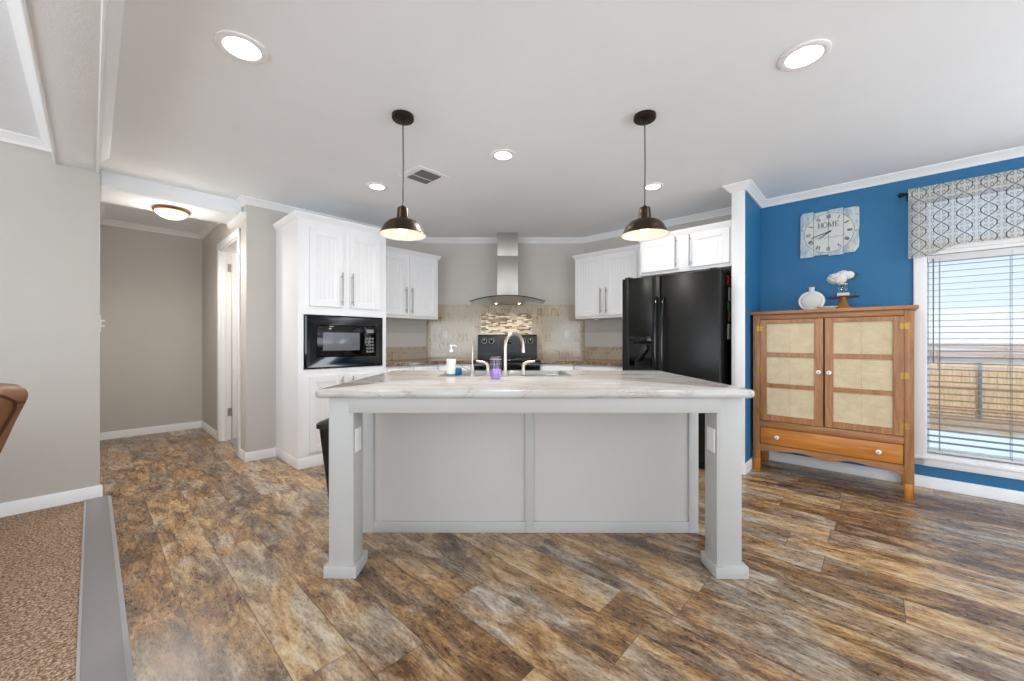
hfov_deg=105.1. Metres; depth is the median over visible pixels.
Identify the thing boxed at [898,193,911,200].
curtain rod
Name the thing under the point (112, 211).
ceiling
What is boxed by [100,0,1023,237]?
ceiling
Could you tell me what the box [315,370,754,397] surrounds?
island countertop
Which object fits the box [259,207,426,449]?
wall
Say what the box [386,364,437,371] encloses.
base cabinet
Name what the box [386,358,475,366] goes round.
countertop
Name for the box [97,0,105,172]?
trim
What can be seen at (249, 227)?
wall
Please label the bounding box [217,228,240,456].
door
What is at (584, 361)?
countertop
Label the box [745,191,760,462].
wall
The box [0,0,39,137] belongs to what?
ceiling
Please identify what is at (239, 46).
recessed light
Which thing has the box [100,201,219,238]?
trim
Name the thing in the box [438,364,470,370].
base cabinet
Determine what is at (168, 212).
flush light
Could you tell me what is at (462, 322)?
tiled wall
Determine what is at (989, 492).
baseboard
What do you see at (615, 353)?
tiled wall
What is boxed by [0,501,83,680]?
floor
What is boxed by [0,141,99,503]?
wall
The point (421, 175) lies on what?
ceiling vent
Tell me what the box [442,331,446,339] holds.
power outlet
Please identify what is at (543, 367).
base cabinet
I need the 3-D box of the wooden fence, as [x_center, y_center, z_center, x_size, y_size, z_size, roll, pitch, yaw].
[11.758,1.155,8.944,23.000,1.470,0.120,0,0,43]
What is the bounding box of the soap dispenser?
[447,345,456,373]
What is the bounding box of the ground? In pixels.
[929,343,1023,458]
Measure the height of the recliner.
0.940 m
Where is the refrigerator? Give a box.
[622,267,731,468]
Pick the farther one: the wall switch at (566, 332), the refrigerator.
the wall switch at (566, 332)
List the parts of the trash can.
lid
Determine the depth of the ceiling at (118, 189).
3.42 m
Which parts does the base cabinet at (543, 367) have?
drawer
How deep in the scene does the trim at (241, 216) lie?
3.84 m
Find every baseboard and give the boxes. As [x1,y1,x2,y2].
[0,484,102,517]
[100,421,216,439]
[239,447,275,461]
[742,451,1023,504]
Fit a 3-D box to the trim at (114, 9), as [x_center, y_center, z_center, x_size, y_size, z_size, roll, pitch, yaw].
[0.077,-1.310,0.009,8.300,0.060,0.058,0,0,43]
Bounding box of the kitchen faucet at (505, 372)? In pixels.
[476,332,534,375]
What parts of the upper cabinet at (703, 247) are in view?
door, handle, crown, handle, door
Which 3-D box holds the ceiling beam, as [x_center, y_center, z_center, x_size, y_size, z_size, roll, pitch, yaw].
[-0.011,-1.301,-0.085,8.300,0.178,0.201,0,0,43]
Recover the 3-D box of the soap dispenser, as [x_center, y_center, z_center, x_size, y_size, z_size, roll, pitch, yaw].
[-0.405,0.129,2.610,0.061,0.203,0.061,0,0,15]
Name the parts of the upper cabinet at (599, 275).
door, crown, door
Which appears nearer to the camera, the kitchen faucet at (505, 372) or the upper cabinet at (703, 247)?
the kitchen faucet at (505, 372)
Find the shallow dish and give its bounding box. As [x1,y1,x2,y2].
[816,306,838,308]
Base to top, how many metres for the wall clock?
0.406 m
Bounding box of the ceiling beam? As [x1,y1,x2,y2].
[26,0,101,170]
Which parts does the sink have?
bowl, bowl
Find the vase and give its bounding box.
[798,287,824,309]
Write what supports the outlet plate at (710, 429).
attached to the kitchen island
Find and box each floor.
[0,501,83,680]
[80,423,1023,680]
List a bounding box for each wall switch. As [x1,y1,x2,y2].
[100,315,104,331]
[564,330,569,338]
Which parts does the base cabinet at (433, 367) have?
drawer, drawer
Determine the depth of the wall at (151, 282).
4.78 m
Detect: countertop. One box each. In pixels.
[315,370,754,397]
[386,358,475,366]
[538,358,621,365]
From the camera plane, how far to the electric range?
5.05 m
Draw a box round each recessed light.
[214,30,267,64]
[366,182,387,190]
[491,149,515,160]
[642,182,663,190]
[778,39,831,71]
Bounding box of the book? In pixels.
[837,292,849,295]
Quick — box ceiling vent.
[398,165,449,186]
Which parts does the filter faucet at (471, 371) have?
spout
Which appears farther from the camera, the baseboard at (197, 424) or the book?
the baseboard at (197, 424)
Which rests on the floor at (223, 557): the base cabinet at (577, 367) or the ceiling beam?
the base cabinet at (577, 367)
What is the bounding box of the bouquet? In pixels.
[827,270,858,290]
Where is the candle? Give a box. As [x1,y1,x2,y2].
[490,358,500,377]
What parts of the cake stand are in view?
plate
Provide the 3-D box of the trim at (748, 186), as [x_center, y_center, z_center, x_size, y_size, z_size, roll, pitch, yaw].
[2.185,-1.310,3.250,9.352,0.060,2.687,0,0,21]
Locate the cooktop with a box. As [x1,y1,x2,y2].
[473,358,539,361]
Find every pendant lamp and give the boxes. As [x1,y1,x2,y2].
[379,109,426,240]
[621,109,669,240]
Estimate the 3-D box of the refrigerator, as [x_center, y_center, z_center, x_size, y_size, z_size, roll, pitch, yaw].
[1.671,0.254,3.892,0.903,1.772,0.820,0,0,43]
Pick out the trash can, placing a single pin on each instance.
(323, 426)
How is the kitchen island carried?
on the floor at (223, 557)
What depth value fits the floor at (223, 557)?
1.79 m
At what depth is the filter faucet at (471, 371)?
2.59 m
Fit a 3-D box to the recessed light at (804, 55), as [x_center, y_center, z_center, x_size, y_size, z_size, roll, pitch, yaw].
[1.373,-1.334,1.843,0.206,0.010,0.206,0,0,0]
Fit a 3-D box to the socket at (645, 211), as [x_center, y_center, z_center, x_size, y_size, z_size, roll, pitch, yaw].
[0.791,-0.762,2.336,0.078,0.088,0.078,0,0,0]
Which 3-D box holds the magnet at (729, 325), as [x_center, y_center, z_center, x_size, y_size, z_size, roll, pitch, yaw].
[1.964,-0.080,3.543,0.007,0.140,0.090,0,0,43]
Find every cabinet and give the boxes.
[272,210,385,469]
[386,246,440,320]
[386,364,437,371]
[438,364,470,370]
[540,364,573,370]
[572,244,639,319]
[574,364,621,370]
[638,220,731,276]
[750,305,918,499]
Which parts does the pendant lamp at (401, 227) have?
lamp shade, cord, bulb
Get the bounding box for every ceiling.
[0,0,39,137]
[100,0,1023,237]
[100,170,241,223]
[104,203,208,232]
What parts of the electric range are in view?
oven door, panel, control panel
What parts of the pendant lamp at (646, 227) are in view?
bulb, cord, lamp shade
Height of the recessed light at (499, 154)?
0.010 m
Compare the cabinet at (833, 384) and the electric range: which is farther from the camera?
the electric range
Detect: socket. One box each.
[397,205,408,217]
[638,205,650,217]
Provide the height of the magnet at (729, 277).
0.090 m
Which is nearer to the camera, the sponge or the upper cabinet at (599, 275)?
the sponge
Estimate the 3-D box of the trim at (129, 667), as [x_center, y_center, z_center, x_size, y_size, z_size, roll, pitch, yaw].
[0.098,1.132,0.030,8.298,0.016,0.020,0,0,43]
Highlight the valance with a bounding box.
[908,168,1023,258]
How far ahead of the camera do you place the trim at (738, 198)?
3.36 m
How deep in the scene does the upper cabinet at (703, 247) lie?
3.67 m
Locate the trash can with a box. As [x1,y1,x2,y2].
[316,418,328,498]
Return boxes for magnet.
[728,275,730,285]
[728,324,730,338]
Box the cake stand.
[827,295,858,307]
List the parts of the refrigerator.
freezer door, handle, handle, door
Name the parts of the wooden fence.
rail, rail, rail, fence post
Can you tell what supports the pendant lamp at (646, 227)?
hanging from the ceiling at (559, 85)
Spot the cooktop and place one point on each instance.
(477, 359)
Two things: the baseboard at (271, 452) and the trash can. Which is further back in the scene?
the baseboard at (271, 452)
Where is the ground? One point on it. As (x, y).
(937, 346)
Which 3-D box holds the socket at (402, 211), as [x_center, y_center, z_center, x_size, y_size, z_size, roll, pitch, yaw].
[-0.650,-0.762,2.336,0.078,0.088,0.078,0,0,0]
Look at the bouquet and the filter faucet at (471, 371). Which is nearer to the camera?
the filter faucet at (471, 371)
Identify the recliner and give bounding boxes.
[0,383,27,452]
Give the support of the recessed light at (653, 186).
in the ceiling at (559, 85)
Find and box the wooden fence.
[929,362,1023,420]
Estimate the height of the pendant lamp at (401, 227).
0.711 m
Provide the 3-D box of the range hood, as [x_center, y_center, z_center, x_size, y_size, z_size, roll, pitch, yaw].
[-0.055,-0.899,4.921,0.925,0.879,0.472,0,0,0]
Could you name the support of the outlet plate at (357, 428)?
attached to the kitchen island
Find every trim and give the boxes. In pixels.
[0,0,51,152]
[75,500,85,680]
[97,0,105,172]
[99,0,124,162]
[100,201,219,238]
[108,495,133,680]
[226,211,245,229]
[236,146,1023,242]
[732,190,744,463]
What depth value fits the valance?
2.85 m
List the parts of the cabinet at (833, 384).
post, tin panel, tin panel, tin panel, door, drawer, rail, rail, tin panel, tin panel, tin panel, door, post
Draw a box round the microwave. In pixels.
[304,315,382,368]
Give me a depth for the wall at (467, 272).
5.16 m
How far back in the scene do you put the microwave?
3.73 m
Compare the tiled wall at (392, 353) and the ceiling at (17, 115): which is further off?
the tiled wall at (392, 353)
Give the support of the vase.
on the cabinet at (833, 384)
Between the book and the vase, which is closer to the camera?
the book
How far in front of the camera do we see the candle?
2.39 m
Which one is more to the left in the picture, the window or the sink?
the sink
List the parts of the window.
sash, transom frame, sash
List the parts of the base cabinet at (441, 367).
drawer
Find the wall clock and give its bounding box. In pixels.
[800,206,859,258]
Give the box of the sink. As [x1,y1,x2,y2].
[439,371,571,375]
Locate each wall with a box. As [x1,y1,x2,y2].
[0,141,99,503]
[100,224,236,432]
[202,204,258,452]
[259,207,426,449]
[386,347,426,359]
[427,243,584,357]
[427,304,583,357]
[585,157,1023,491]
[585,347,621,359]
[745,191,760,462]
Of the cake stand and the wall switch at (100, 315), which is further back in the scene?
the cake stand
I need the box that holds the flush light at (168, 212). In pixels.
[151,205,190,219]
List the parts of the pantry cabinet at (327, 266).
door, door, crown, handle, handle, door, door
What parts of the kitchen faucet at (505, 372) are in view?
lever handle, deck plate, spout, lever handle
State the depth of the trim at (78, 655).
1.65 m
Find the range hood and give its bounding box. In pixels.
[471,233,543,304]
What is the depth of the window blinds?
2.90 m
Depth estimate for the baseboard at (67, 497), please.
2.65 m
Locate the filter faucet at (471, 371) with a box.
[461,338,474,375]
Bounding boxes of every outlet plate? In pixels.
[355,426,360,452]
[707,426,714,452]
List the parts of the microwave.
door, control panel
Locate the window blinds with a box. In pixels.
[927,246,1023,463]
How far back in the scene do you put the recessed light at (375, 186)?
3.40 m
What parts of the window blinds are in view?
rail, ladder cord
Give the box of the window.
[913,180,1023,479]
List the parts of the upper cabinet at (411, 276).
door, handle, crown, door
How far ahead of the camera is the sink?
2.97 m
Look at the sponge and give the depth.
2.60 m
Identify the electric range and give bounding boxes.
[473,335,539,370]
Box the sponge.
[455,367,461,374]
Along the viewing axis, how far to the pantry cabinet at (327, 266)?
3.63 m
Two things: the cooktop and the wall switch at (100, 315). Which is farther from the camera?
the cooktop
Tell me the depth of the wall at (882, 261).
3.32 m
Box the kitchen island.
[315,370,754,578]
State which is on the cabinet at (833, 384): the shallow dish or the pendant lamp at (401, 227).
the shallow dish
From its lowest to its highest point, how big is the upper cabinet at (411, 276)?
0.790 m

